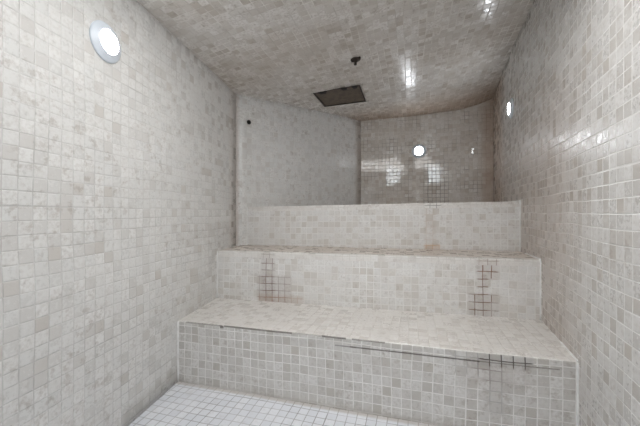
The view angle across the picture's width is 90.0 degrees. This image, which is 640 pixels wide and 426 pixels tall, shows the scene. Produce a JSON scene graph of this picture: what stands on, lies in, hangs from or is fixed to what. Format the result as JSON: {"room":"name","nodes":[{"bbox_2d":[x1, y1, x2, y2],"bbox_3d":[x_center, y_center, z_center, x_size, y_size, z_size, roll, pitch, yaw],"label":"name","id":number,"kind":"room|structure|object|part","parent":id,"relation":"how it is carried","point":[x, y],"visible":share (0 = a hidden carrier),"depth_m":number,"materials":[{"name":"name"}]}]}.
{"room":"spa","nodes":[
{"label":"spa","id":0,"kind":"room"},
{"bbox_2d":[0,0,235,425],"bbox_3d":[-1.105,-0.028,1.153,0.084,2.336,3.767,0,0,8],"label":"wall","id":1,"kind":"structure","parent":0,"point":[118,180],"depth_m":1.48,"materials":[{"name":"tile"}]},
{"bbox_2d":[89,20,120,63],"bbox_3d":[-0.999,-0.804,1.508,0.029,0.182,0.182,0,0,8],"label":"wall light","id":2,"kind":"object","parent":1,"relation":"attached to","point":[105,42],"visible":1,"depth_m":1.48,"materials":[{"name":"white plastic"}]},
{"bbox_2d":[128,381,435,425],"bbox_3d":[0.200,1.140,0.950,3.402,0.082,3.602,0,0,0],"label":"floor","id":3,"kind":"structure","parent":0,"point":[183,404],"depth_m":1.75,"materials":[{"name":"tile"}]},
{"bbox_2d":[177,298,578,425],"bbox_3d":[0.231,0.894,2.056,2.384,0.423,0.682,0,0,13],"label":"tiled bench","id":4,"kind":"object","parent":3,"relation":"on","point":[438,369],"visible":0.94,"depth_m":1.79,"materials":[{"name":"tile"}]},
{"bbox_3d":[0.229,0.719,2.061,2.377,0.055,0.673,0,0,13],"label":"seat","id":5,"kind":"part","parent":4,"relation":"part of","materials":[{"name":"tile"}]},
{"bbox_2d":[217,245,540,319],"bbox_3d":[0.376,0.499,2.600,2.460,0.405,0.541,0,0,13],"label":"tiled bench","id":6,"kind":"object","parent":4,"relation":"on","point":[506,284],"visible":0.89,"depth_m":2.34,"materials":[{"name":"tile"}]},
{"bbox_3d":[0.373,0.332,2.607,2.452,0.051,0.530,0,0,13],"label":"seat","id":7,"kind":"part","parent":6,"relation":"part of","materials":[{"name":"tile"}]},
{"bbox_2d":[246,200,520,251],"bbox_3d":[0.706,0.103,3.519,2.581,0.419,1.482,0,0,13],"label":"tiled bench","id":8,"kind":"object","parent":6,"relation":"on","point":[483,226],"visible":0.98,"depth_m":2.78,"materials":[{"name":"tile"}]},
{"bbox_3d":[0.703,-0.054,3.524,2.574,0.084,1.473,0,0,13],"label":"seat","id":9,"kind":"part","parent":8,"relation":"part of","materials":[{"name":"tile"}]},
{"bbox_2d":[236,94,360,245],"bbox_3d":[-0.148,-0.071,3.681,1.858,2.427,0.084,0,0,-44],"label":"wall","id":10,"kind":"structure","parent":0,"point":[288,155],"depth_m":3.48,"materials":[{"name":"tile"}]},
{"bbox_2d":[137,0,533,120],"bbox_3d":[0.446,-1.379,1.853,3.909,0.938,5.406,0,0,0],"label":"ceiling","id":11,"kind":"structure","parent":0,"point":[419,57],"depth_m":2.49,"materials":[{"name":"tile"}]},
{"bbox_2d":[313,85,365,106],"bbox_3d":[0.225,-1.246,3.429,0.546,0.078,0.467,0,0,7],"label":"access panel","id":12,"kind":"object","parent":11,"relation":"attached to","point":[351,94],"visible":1,"depth_m":3.41,"materials":[{"name":"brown metal"}]},
{"bbox_2d":[351,56,360,65],"bbox_3d":[0.296,-1.268,2.679,0.082,0.059,0.087,0,0,0],"label":"ceiling fitting","id":13,"kind":"object","parent":11,"relation":"attached to","point":[354,60],"visible":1,"depth_m":2.66,"materials":[{"name":"metal"}]},
{"bbox_2d":[361,99,493,203],"bbox_3d":[1.343,-0.155,4.148,1.618,2.589,0.123,0,0,15],"label":"wall","id":14,"kind":"structure","parent":0,"point":[457,165],"depth_m":4.10,"materials":[{"name":"tile"}]},
{"bbox_2d":[412,144,425,157],"bbox_3d":[1.278,-0.800,4.130,0.182,0.182,0.030,0,0,17],"label":"wall light","id":15,"kind":"object","parent":14,"relation":"attached to","point":[419,150],"visible":1,"depth_m":4.12,"materials":[{"name":"white plastic"}]},
{"bbox_2d":[493,0,639,425],"bbox_3d":[1.260,-0.198,1.563,0.119,2.678,4.941,0,0,21],"label":"wall","id":16,"kind":"structure","parent":0,"point":[569,148],"depth_m":1.41,"materials":[{"name":"tile"}]},
{"bbox_2d":[507,98,513,118],"bbox_3d":[1.717,-0.943,2.892,0.029,0.182,0.182,0,0,21],"label":"wall light","id":17,"kind":"object","parent":16,"relation":"attached to","point":[510,108],"visible":1,"depth_m":2.84,"materials":[{"name":"white plastic"}]}
]}

